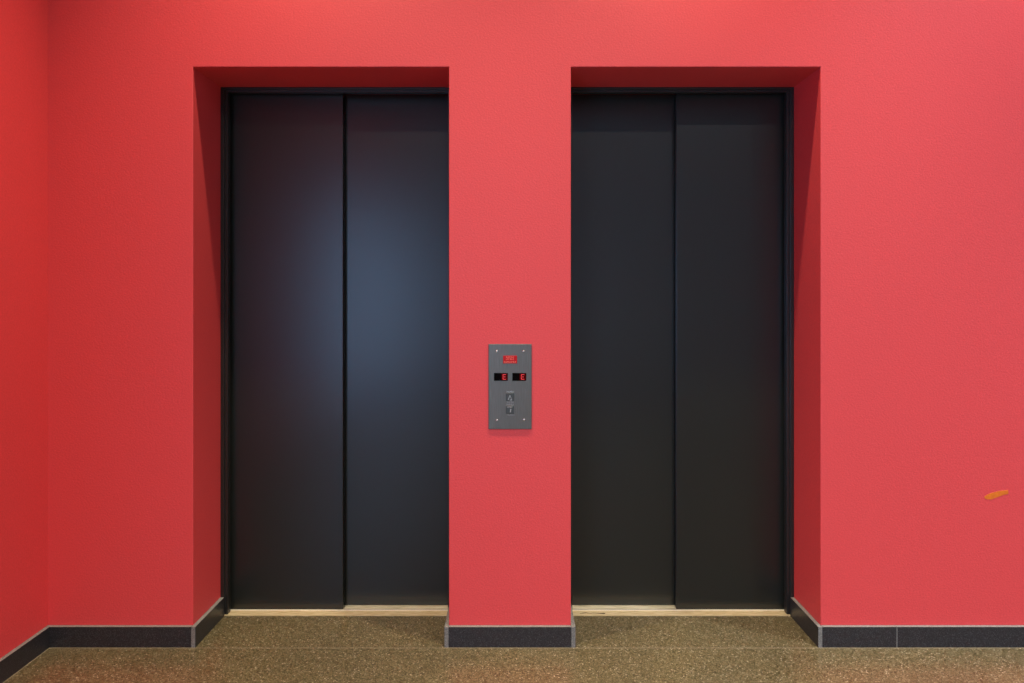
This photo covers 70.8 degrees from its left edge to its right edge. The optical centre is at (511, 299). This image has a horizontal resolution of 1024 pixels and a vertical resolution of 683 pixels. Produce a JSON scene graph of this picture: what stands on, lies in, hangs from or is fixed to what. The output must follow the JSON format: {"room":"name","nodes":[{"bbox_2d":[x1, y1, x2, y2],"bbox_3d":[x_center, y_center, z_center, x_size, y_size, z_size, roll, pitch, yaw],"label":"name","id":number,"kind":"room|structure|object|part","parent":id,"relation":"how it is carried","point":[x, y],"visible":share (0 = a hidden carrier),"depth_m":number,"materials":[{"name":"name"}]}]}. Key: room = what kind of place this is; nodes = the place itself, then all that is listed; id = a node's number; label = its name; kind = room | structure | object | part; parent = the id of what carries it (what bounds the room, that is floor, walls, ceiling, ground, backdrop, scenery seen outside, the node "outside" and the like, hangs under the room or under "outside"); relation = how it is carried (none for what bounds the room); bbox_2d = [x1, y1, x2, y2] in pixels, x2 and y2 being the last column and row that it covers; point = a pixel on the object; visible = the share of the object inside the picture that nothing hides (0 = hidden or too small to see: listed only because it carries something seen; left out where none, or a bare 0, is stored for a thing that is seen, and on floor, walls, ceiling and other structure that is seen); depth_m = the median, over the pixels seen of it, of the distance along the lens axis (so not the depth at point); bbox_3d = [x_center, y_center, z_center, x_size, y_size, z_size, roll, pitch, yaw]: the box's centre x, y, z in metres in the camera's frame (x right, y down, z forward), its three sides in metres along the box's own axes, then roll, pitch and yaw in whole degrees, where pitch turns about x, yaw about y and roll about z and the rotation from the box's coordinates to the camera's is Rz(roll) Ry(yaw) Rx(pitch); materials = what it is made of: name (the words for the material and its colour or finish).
{"room":"elevator lobby","nodes":[
{"label":"elevator lobby","id":0,"kind":"room"},
{"bbox_2d":[0,0,47,657],"bbox_3d":[-2.084,-0.935,-1.750,0.300,4.750,9.500,0,0,0],"label":"wall","id":1,"kind":"structure","parent":0,"point":[23,23],"depth_m":2.84,"materials":[{"name":"red paint"}]},
{"bbox_2d":[0,627,48,682],"bbox_3d":[-1.925,1.397,0.991,0.018,0.086,3.982,0,0,0],"label":"baseboard","id":2,"kind":"structure","parent":1,"relation":"attached to","point":[16,659],"depth_m":2.83,"materials":[{"name":"black stone"}]},
{"bbox_2d":[4,616,1023,682],"bbox_3d":[2.033,1.470,-1.650,8.534,0.060,10.300,0,0,0],"label":"floor","id":3,"kind":"structure","parent":0,"point":[239,649],"depth_m":2.91,"materials":[{"name":"stone"}]},
{"bbox_2d":[3,648,48,682],"bbox_3d":[2.043,1.440,0.990,7.914,0.001,3.980,0,0,0],"label":"joint","id":4,"kind":"object","parent":3,"relation":"on","point":[48,648],"visible":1,"depth_m":2.82,"materials":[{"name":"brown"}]},
{"bbox_2d":[48,0,1023,624],"bbox_3d":[2.033,-0.930,3.250,8.534,4.860,0.500,0,0,0],"label":"wall","id":5,"kind":"structure","parent":0,"point":[909,114],"depth_m":3.00,"materials":[{"name":"red paint"}]},
{"bbox_2d":[46,625,192,647],"bbox_3d":[-1.632,1.397,2.991,0.605,0.086,0.018,0,0,0],"label":"baseboard","id":6,"kind":"structure","parent":5,"relation":"attached to","point":[60,636],"depth_m":2.98,"materials":[{"name":"black stone"}]},
{"bbox_2d":[191,597,223,647],"bbox_3d":[-1.320,1.397,3.131,0.018,0.086,0.299,0,0,0],"label":"baseboard","id":7,"kind":"object","parent":5,"relation":"attached to","point":[207,622],"visible":1,"depth_m":3.10,"materials":[{"name":"black stone"}]},
{"bbox_2d":[221,87,448,615],"bbox_3d":[-0.796,0.235,3.356,1.065,2.410,0.150,0,0,0],"label":"door","id":8,"kind":"structure","parent":5,"relation":"in","point":[335,205],"depth_m":3.34,"materials":[{"name":"black metal"}]},
{"bbox_3d":[-1.054,0.234,3.356,0.541,2.402,0.030,0,0,0],"label":"panel","id":9,"kind":"part","parent":8,"relation":"part of","materials":[{"name":"black metal"}]},
{"bbox_3d":[-0.796,1.438,3.356,1.065,0.004,0.150,0,0,0],"label":"sill","id":10,"kind":"part","parent":8,"relation":"part of","materials":[{"name":"metal"}]},
{"bbox_3d":[-0.545,0.234,3.402,0.556,2.402,0.030,0,0,0],"label":"panel","id":11,"kind":"part","parent":8,"relation":"part of","materials":[{"name":"black metal"}]},
{"bbox_2d":[444,607,448,647],"bbox_3d":[-0.272,1.397,3.131,0.018,0.086,0.299,0,0,0],"label":"baseboard","id":12,"kind":"structure","parent":5,"relation":"attached to","point":[446,627],"depth_m":2.98,"materials":[{"name":"black stone"}]},
{"bbox_2d":[488,344,531,428],"bbox_3d":[-0.008,0.360,2.996,0.180,0.354,0.008,0,0,0],"label":"panel","id":13,"kind":"object","parent":5,"relation":"attached to","point":[509,365],"visible":1,"depth_m":3.00,"materials":[{"name":"metal"}]},
{"bbox_2d":[449,625,570,647],"bbox_3d":[-0.009,1.397,2.991,0.507,0.086,0.018,0,0,0],"label":"baseboard","id":14,"kind":"structure","parent":5,"relation":"attached to","point":[460,636],"depth_m":2.98,"materials":[{"name":"black stone"}]},
{"bbox_2d":[571,606,575,647],"bbox_3d":[0.255,1.397,3.131,0.018,0.086,0.299,0,0,0],"label":"baseboard","id":15,"kind":"structure","parent":5,"relation":"attached to","point":[573,628],"depth_m":2.98,"materials":[{"name":"black stone"}]},
{"bbox_2d":[571,87,793,615],"bbox_3d":[0.766,0.235,3.356,1.039,2.410,0.150,0,0,0],"label":"door","id":16,"kind":"structure","parent":5,"relation":"in","point":[682,203],"depth_m":3.34,"materials":[{"name":"black metal"}]},
{"bbox_3d":[0.526,0.234,3.402,0.552,2.402,0.030,0,0,0],"label":"panel","id":17,"kind":"part","parent":16,"relation":"part of","materials":[{"name":"black metal"}]},
{"bbox_3d":[0.766,1.438,3.356,1.039,0.004,0.150,0,0,0],"label":"sill","id":18,"kind":"part","parent":16,"relation":"part of","materials":[{"name":"metal"}]},
{"bbox_3d":[1.022,0.234,3.356,0.519,2.402,0.030,0,0,0],"label":"panel","id":19,"kind":"part","parent":16,"relation":"part of","materials":[{"name":"black metal"}]},
{"bbox_2d":[790,597,821,647],"bbox_3d":[1.277,1.397,3.131,0.018,0.086,0.299,0,0,0],"label":"baseboard","id":20,"kind":"object","parent":5,"relation":"attached to","point":[800,615],"visible":1,"depth_m":3.10,"materials":[{"name":"black stone"}]},
{"bbox_2d":[821,625,1023,647],"bbox_3d":[3.643,1.397,2.991,4.714,0.086,0.018,0,0,0],"label":"baseboard","id":21,"kind":"structure","parent":5,"relation":"attached to","point":[908,636],"depth_m":2.98,"materials":[{"name":"black stone"}]},
{"bbox_2d":[984,490,1007,499],"bbox_3d":[2.018,0.811,3.000,0.100,0.040,0.001,0,0,0],"label":"smear","id":22,"kind":"object","parent":5,"relation":"attached to","point":[993,495],"visible":1,"depth_m":3.00,"materials":[{"name":"orange paint"}]}
]}

